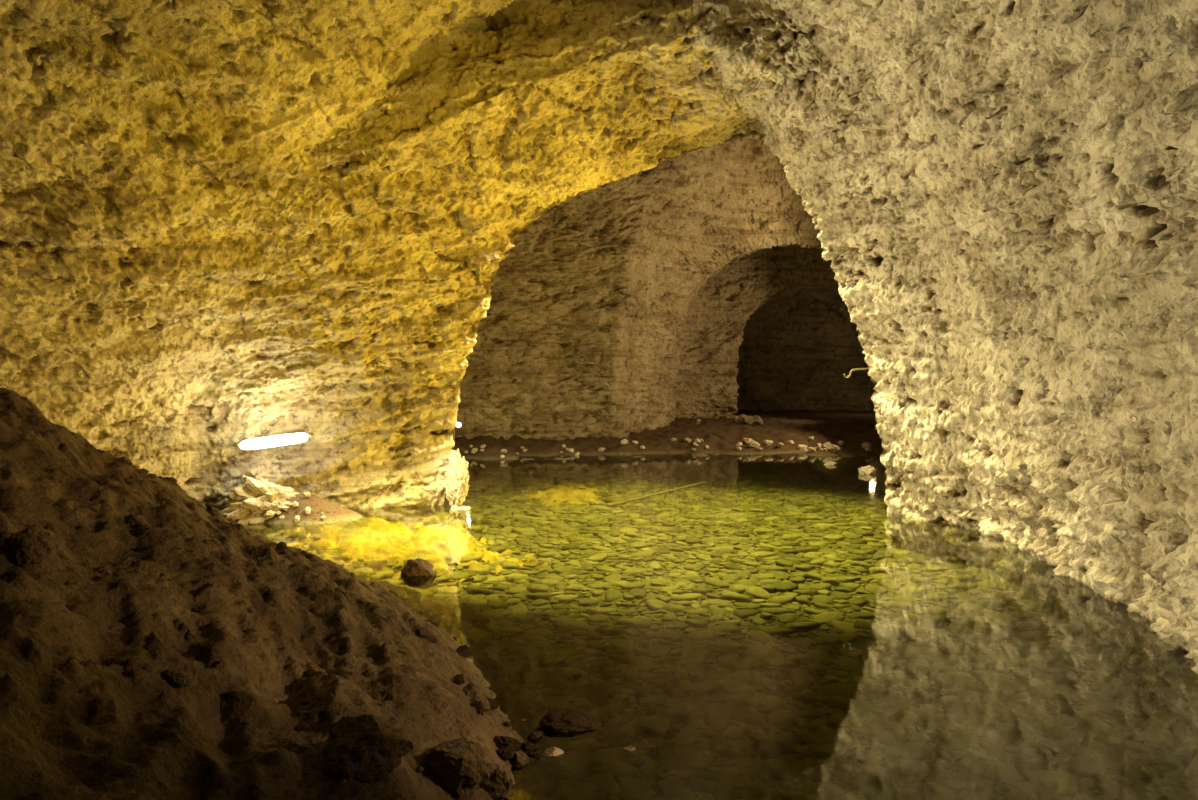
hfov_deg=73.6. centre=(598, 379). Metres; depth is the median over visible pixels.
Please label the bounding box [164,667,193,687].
clod
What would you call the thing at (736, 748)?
cobbles
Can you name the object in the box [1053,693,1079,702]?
cobbles
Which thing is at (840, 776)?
cobbles
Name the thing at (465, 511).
lump
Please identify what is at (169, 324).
wall
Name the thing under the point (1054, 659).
cobbles
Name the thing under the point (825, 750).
cobbles
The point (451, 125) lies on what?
ceiling
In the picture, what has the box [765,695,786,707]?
cobbles
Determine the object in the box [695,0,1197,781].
wall
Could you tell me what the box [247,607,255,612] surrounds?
clod
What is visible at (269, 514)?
rock
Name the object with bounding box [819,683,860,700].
cobbles
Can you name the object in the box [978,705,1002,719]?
cobbles
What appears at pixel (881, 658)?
cobbles
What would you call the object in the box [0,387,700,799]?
earth mound
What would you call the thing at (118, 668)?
clod
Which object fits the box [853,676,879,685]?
cobbles
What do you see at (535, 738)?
rock
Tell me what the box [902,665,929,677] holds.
cobbles
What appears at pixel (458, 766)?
rock
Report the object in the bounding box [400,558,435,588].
boulder
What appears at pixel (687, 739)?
cobbles
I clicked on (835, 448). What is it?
rock
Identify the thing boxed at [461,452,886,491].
pool water
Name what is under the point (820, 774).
cobbles
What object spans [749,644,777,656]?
cobbles
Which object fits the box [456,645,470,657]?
stone
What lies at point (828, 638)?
cobbles
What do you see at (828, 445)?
rock
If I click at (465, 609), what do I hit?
cobbles
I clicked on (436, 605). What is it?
cobbles
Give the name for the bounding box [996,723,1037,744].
cobbles
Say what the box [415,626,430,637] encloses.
clod
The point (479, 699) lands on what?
stone
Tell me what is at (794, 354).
wall
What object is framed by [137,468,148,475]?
clod
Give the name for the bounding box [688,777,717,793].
cobbles
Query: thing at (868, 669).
cobbles
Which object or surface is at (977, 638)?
cobbles
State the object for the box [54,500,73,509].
clod
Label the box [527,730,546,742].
stone
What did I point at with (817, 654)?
cobbles
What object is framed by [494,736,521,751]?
stone
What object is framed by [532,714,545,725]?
cobbles
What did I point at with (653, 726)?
cobbles
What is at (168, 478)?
clod
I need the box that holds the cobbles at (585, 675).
[560,667,588,680]
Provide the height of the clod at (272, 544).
0.066 m
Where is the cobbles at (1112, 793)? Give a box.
[1098,786,1128,799]
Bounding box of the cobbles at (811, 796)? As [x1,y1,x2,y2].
[803,794,820,799]
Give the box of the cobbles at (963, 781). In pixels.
[922,769,997,790]
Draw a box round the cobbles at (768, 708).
[756,704,782,713]
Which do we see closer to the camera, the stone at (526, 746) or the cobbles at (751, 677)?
the stone at (526, 746)
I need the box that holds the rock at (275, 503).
[271,500,278,507]
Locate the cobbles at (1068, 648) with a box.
[1044,644,1081,652]
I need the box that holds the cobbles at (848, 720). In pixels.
[829,713,860,726]
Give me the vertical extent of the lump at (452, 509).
0.104 m
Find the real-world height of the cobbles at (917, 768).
0.063 m
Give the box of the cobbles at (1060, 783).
[1021,770,1079,796]
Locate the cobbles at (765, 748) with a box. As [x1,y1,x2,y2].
[753,738,791,759]
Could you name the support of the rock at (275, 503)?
on the rubble crag at (245, 508)
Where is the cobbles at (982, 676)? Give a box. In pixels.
[970,669,1009,681]
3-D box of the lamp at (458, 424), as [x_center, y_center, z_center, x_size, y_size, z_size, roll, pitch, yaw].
[-2.485,1.365,13.918,0.180,1.290,0.125,0,0,0]
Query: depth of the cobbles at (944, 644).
6.01 m
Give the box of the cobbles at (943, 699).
[936,695,962,703]
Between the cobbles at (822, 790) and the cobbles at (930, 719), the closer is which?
the cobbles at (822, 790)
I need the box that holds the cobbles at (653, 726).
[628,716,667,737]
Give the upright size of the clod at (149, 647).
0.029 m
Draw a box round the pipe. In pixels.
[843,368,868,377]
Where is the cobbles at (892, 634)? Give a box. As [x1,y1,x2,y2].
[870,627,904,641]
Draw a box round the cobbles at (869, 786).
[851,773,897,799]
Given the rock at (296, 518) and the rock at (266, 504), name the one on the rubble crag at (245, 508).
the rock at (266, 504)
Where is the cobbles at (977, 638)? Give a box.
[966,633,997,644]
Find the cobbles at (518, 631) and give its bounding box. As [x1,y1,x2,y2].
[501,627,523,634]
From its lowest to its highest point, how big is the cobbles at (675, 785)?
0.057 m
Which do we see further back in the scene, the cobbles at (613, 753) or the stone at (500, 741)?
the cobbles at (613, 753)
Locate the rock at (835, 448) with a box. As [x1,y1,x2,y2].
[829,444,839,452]
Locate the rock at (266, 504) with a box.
[262,501,272,508]
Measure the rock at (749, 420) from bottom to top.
0.252 m
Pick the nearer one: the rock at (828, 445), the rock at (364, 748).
the rock at (364, 748)
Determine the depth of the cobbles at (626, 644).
6.01 m
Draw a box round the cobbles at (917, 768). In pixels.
[910,761,930,774]
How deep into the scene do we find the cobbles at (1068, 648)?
5.94 m
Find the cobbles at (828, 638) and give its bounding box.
[812,633,838,645]
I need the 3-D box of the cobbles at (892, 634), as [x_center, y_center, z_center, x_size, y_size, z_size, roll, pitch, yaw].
[2.251,1.996,6.244,0.243,0.114,0.299,0,0,26]
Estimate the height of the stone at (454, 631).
0.078 m
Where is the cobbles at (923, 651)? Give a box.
[906,646,944,656]
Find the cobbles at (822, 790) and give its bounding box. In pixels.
[810,782,849,799]
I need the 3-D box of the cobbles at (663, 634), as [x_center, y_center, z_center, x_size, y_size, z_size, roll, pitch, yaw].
[0.550,2.025,6.324,0.195,0.061,0.293,0,0,35]
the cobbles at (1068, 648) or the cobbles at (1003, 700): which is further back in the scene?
the cobbles at (1068, 648)
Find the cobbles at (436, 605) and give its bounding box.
[419,600,443,610]
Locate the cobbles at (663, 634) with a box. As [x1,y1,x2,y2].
[650,629,679,638]
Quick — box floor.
[247,409,1197,799]
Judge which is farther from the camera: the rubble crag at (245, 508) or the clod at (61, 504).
the rubble crag at (245, 508)
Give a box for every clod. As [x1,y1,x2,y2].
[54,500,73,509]
[87,504,99,511]
[95,565,112,576]
[107,664,123,673]
[117,456,131,465]
[126,514,144,527]
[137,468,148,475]
[145,644,153,650]
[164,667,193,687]
[165,477,176,483]
[205,501,213,506]
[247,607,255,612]
[265,542,275,549]
[334,586,346,593]
[389,590,398,596]
[389,678,396,683]
[398,649,407,654]
[401,612,412,620]
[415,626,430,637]
[415,766,423,772]
[483,763,514,799]
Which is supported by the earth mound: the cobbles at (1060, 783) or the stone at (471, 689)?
the stone at (471, 689)
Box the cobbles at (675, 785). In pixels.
[656,776,692,799]
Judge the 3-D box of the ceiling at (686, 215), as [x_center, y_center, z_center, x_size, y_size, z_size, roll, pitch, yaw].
[-0.060,-4.068,15.625,7.652,5.077,11.418,0,0,14]
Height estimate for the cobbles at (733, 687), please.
0.072 m
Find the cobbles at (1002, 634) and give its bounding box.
[985,628,1011,639]
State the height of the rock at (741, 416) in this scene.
0.286 m
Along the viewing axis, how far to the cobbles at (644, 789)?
3.54 m
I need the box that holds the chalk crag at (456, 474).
[445,449,468,507]
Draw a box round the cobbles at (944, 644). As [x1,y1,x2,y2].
[938,640,963,652]
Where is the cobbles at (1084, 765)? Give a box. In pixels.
[1059,754,1106,778]
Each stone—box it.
[446,627,461,635]
[455,674,464,683]
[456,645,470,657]
[463,682,479,696]
[466,643,480,651]
[470,703,483,715]
[473,696,490,711]
[474,658,484,663]
[486,698,499,709]
[490,664,502,670]
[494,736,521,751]
[496,747,513,758]
[510,751,528,770]
[516,719,529,732]
[522,741,539,752]
[524,751,541,767]
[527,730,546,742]
[621,439,627,443]
[744,438,753,445]
[750,440,759,446]
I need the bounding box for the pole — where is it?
[607,486,690,506]
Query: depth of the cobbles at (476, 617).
5.94 m
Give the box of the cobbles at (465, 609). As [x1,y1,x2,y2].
[451,605,475,614]
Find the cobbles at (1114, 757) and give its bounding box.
[1086,743,1127,768]
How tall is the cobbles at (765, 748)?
0.091 m
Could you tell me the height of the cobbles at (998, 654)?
0.071 m
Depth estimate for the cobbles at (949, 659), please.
5.66 m
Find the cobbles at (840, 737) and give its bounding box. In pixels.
[823,729,856,749]
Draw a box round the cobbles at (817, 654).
[805,650,830,659]
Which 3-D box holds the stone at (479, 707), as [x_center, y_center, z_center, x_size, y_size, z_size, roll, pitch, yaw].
[-0.538,1.444,3.515,0.070,0.062,0.103,0,0,0]
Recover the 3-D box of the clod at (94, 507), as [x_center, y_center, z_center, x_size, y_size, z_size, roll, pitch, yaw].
[-2.278,0.576,3.595,0.053,0.037,0.075,0,0,25]
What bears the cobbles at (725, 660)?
on the floor
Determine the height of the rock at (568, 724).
0.092 m
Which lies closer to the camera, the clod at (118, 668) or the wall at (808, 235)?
the clod at (118, 668)
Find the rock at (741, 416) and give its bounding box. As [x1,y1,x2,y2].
[737,414,745,423]
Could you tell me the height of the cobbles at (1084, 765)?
0.063 m
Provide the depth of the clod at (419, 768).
2.80 m
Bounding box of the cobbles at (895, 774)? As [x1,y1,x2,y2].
[880,767,916,781]
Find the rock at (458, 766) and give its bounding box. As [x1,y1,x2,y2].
[424,737,489,797]
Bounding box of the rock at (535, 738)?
[527,731,541,745]
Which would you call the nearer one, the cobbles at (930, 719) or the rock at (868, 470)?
the cobbles at (930, 719)
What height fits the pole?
0.100 m
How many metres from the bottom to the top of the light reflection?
0.516 m
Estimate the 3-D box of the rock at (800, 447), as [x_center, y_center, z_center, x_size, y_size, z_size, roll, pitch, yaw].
[4.531,1.521,17.872,0.176,0.167,0.258,0,0,42]
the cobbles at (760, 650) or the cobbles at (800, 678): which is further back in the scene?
the cobbles at (760, 650)
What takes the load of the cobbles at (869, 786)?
on the floor
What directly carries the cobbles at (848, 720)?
on the floor
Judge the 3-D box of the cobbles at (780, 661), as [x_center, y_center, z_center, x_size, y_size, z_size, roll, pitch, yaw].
[1.269,2.007,5.660,0.335,0.085,0.194,0,0,4]
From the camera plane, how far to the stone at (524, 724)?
3.73 m
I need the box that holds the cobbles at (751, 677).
[724,670,773,684]
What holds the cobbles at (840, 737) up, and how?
on the floor
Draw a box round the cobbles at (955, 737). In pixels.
[936,730,979,749]
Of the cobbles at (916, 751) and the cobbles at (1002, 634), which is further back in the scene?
the cobbles at (1002, 634)
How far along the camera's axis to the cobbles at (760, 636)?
6.23 m
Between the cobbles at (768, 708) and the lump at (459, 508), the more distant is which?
the lump at (459, 508)
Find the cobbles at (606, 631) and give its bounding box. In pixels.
[594,627,624,636]
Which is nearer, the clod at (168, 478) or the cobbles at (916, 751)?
the cobbles at (916, 751)
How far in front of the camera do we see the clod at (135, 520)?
3.72 m
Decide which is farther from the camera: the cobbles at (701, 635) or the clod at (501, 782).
the cobbles at (701, 635)
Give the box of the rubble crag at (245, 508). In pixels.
[220,475,332,527]
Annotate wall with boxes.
[0,115,504,524]
[436,243,875,506]
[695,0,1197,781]
[736,298,873,410]
[749,133,893,538]
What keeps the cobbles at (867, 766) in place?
on the floor
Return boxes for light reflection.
[282,517,548,581]
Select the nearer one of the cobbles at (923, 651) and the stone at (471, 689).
the stone at (471, 689)
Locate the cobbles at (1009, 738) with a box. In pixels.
[989,730,1023,747]
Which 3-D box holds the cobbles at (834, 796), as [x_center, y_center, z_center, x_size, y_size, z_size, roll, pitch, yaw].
[1.153,2.014,3.733,0.180,0.080,0.243,0,0,8]
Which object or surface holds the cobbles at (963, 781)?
on the floor
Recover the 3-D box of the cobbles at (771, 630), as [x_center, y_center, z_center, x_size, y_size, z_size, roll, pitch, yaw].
[1.420,2.019,6.411,0.313,0.072,0.197,0,0,13]
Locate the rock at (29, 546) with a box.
[2,527,53,567]
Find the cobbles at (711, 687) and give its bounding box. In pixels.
[690,680,724,694]
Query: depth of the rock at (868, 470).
13.63 m
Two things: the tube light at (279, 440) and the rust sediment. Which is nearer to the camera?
the tube light at (279, 440)
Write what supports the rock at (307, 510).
on the floor
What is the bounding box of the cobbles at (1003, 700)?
[982,690,1020,708]
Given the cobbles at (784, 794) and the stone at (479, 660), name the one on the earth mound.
the stone at (479, 660)
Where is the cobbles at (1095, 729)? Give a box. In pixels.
[1074,716,1116,741]
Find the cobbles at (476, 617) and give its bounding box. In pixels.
[463,613,489,623]
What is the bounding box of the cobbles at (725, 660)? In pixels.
[716,653,737,666]
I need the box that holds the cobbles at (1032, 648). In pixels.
[1016,641,1045,654]
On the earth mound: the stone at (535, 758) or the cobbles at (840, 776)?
the stone at (535, 758)
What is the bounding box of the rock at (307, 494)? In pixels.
[303,492,310,496]
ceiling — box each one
[0,0,764,258]
[506,131,799,296]
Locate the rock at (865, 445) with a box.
[862,442,870,448]
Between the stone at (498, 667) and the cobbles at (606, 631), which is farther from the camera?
the cobbles at (606, 631)
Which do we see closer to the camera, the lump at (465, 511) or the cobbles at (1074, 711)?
the cobbles at (1074, 711)
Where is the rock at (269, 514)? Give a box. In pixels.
[264,510,273,518]
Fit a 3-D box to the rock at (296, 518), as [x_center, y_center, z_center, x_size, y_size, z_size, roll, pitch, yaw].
[-3.363,1.547,8.896,0.061,0.079,0.089,0,0,-8]
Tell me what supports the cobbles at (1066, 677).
on the floor
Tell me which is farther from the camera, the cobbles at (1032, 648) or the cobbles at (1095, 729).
the cobbles at (1032, 648)
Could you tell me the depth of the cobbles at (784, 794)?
3.86 m
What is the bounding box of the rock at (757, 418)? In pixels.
[752,415,762,424]
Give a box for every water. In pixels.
[265,486,1163,799]
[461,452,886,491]
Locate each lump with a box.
[450,507,457,514]
[453,510,459,515]
[457,506,464,514]
[461,507,469,514]
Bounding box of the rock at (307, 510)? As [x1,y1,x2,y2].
[304,507,310,513]
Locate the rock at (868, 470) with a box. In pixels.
[858,465,875,474]
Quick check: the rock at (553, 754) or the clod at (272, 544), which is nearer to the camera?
the rock at (553, 754)
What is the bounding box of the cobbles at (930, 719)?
[916,713,957,726]
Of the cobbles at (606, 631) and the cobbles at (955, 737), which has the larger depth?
the cobbles at (606, 631)
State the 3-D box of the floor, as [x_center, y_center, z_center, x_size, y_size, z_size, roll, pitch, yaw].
[1.480,1.587,14.480,20.960,0.949,36.960,0,0,0]
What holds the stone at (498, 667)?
on the earth mound
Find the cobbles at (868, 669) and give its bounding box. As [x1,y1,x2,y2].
[856,664,880,675]
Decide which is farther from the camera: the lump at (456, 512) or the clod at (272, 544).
the lump at (456, 512)
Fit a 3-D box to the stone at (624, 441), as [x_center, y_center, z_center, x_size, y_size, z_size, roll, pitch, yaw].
[0.557,1.342,17.389,0.166,0.116,0.200,0,0,24]
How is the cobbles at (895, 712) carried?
on the floor
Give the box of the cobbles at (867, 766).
[858,759,881,775]
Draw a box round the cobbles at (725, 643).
[715,638,748,651]
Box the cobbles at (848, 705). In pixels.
[827,696,887,716]
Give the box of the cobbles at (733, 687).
[719,680,754,696]
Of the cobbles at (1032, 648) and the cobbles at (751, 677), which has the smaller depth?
the cobbles at (751, 677)
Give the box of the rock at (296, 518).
[294,515,299,522]
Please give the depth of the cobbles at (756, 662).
5.58 m
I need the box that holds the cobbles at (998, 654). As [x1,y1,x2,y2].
[980,649,1019,659]
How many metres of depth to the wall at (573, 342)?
18.24 m
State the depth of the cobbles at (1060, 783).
3.98 m
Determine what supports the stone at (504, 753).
on the earth mound
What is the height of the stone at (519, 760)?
0.068 m
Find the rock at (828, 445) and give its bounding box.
[821,442,832,449]
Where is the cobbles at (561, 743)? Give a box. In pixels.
[546,736,572,749]
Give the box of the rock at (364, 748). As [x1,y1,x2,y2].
[320,714,412,783]
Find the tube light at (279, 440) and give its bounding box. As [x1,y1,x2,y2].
[237,433,310,449]
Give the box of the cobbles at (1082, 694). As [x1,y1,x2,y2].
[1072,690,1097,699]
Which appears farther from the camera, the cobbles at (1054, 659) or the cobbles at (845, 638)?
the cobbles at (845, 638)
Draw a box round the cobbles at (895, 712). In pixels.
[880,704,916,722]
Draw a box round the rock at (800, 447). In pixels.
[797,445,807,450]
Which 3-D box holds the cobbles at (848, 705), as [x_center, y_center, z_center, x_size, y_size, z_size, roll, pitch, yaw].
[1.585,2.019,4.909,0.364,0.111,0.189,0,0,9]
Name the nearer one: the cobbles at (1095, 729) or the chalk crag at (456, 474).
the cobbles at (1095, 729)
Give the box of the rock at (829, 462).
[824,461,836,464]
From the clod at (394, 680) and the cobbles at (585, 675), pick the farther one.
the cobbles at (585, 675)
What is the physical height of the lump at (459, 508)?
0.110 m
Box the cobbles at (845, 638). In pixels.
[838,633,858,643]
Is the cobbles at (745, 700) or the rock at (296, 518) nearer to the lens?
the cobbles at (745, 700)
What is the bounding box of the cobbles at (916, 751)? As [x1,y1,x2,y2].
[899,742,931,760]
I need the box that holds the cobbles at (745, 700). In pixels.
[731,694,758,706]
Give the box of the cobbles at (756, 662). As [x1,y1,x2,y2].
[732,656,774,671]
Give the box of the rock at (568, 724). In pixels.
[535,709,604,740]
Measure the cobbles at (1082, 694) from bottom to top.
0.045 m
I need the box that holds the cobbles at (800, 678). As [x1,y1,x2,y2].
[789,668,814,688]
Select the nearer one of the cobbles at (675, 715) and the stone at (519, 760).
the stone at (519, 760)
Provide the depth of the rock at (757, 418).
21.72 m
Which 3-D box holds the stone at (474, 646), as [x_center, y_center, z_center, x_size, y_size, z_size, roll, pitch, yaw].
[-0.766,1.645,4.904,0.096,0.062,0.085,0,0,-20]
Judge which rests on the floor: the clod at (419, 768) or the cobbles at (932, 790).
the cobbles at (932, 790)
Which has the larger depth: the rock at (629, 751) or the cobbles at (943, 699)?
the cobbles at (943, 699)
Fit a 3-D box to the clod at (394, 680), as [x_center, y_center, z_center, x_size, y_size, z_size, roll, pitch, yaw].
[-0.855,1.254,3.321,0.037,0.030,0.033,0,0,14]
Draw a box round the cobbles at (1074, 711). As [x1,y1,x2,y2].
[1067,705,1097,717]
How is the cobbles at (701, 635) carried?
on the floor
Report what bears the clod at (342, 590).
on the earth mound
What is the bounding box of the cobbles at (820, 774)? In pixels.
[807,766,831,781]
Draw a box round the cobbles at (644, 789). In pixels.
[618,777,651,799]
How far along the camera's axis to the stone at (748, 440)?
18.28 m
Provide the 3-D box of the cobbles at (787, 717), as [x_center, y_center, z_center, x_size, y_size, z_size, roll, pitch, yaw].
[1.072,2.033,4.797,0.200,0.084,0.189,0,0,0]
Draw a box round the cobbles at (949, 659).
[933,655,963,665]
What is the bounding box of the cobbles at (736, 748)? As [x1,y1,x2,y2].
[711,739,747,757]
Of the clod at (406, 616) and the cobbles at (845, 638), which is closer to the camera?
the clod at (406, 616)
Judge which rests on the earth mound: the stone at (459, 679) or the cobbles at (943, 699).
the stone at (459, 679)
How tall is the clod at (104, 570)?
0.062 m
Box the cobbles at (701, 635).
[686,630,718,640]
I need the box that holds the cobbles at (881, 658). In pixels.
[863,654,892,662]
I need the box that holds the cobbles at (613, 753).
[593,746,642,765]
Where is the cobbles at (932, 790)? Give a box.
[920,781,958,799]
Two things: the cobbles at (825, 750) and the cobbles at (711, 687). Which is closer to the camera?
the cobbles at (825, 750)
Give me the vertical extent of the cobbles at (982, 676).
0.110 m
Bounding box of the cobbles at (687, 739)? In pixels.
[665,732,697,745]
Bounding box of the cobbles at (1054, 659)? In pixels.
[1038,652,1067,667]
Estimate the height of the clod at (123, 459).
0.064 m
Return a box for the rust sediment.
[523,486,607,507]
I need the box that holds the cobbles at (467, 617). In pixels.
[448,615,471,622]
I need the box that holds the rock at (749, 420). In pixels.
[743,416,753,424]
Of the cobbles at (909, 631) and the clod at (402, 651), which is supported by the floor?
the cobbles at (909, 631)
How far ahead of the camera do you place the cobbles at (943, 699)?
5.05 m
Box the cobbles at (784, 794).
[778,789,802,799]
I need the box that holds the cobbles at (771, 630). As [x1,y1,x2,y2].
[758,626,795,635]
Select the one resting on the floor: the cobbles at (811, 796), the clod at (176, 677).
the cobbles at (811, 796)
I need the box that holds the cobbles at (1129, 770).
[1116,762,1146,777]
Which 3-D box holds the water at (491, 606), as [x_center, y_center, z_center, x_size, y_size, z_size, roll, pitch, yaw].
[1.242,1.881,9.316,9.780,0.457,13.275,0,0,0]
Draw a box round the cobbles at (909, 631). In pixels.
[896,624,914,636]
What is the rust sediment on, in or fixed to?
on the floor
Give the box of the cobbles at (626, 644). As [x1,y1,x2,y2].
[608,639,633,651]
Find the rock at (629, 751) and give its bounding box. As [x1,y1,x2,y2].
[620,746,634,757]
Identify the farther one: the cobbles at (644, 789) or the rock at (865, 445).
the rock at (865, 445)
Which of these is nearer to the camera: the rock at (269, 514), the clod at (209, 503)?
the clod at (209, 503)
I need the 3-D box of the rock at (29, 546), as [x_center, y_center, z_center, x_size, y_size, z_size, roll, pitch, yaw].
[-1.949,0.576,2.731,0.145,0.140,0.124,0,0,24]
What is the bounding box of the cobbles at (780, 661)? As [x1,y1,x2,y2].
[761,654,794,667]
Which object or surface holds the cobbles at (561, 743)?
on the earth mound
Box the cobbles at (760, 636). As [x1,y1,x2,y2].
[748,630,771,641]
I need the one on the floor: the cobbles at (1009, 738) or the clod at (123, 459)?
the cobbles at (1009, 738)
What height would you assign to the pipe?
0.154 m
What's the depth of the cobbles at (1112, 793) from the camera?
3.90 m
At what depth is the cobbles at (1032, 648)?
5.93 m
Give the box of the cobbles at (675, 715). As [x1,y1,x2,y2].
[655,708,688,724]
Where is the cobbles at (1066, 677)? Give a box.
[1047,670,1081,685]
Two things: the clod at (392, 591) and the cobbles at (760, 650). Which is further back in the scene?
the cobbles at (760, 650)
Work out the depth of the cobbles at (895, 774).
4.07 m
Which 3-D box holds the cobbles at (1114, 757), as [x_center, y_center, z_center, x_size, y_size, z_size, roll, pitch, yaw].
[2.728,2.042,4.304,0.201,0.086,0.339,0,0,27]
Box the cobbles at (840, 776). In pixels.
[830,769,854,784]
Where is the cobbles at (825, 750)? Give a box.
[808,743,846,757]
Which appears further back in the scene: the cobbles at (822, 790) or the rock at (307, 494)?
the rock at (307, 494)
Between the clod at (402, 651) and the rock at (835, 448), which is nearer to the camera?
the clod at (402, 651)
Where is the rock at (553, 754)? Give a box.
[542,747,565,762]
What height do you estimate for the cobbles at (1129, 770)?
0.045 m
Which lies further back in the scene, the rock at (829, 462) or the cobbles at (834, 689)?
the rock at (829, 462)
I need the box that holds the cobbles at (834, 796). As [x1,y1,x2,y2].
[827,794,859,799]
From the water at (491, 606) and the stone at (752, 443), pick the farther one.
the stone at (752, 443)
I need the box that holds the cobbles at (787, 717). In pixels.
[764,710,795,726]
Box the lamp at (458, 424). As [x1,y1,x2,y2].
[453,422,460,450]

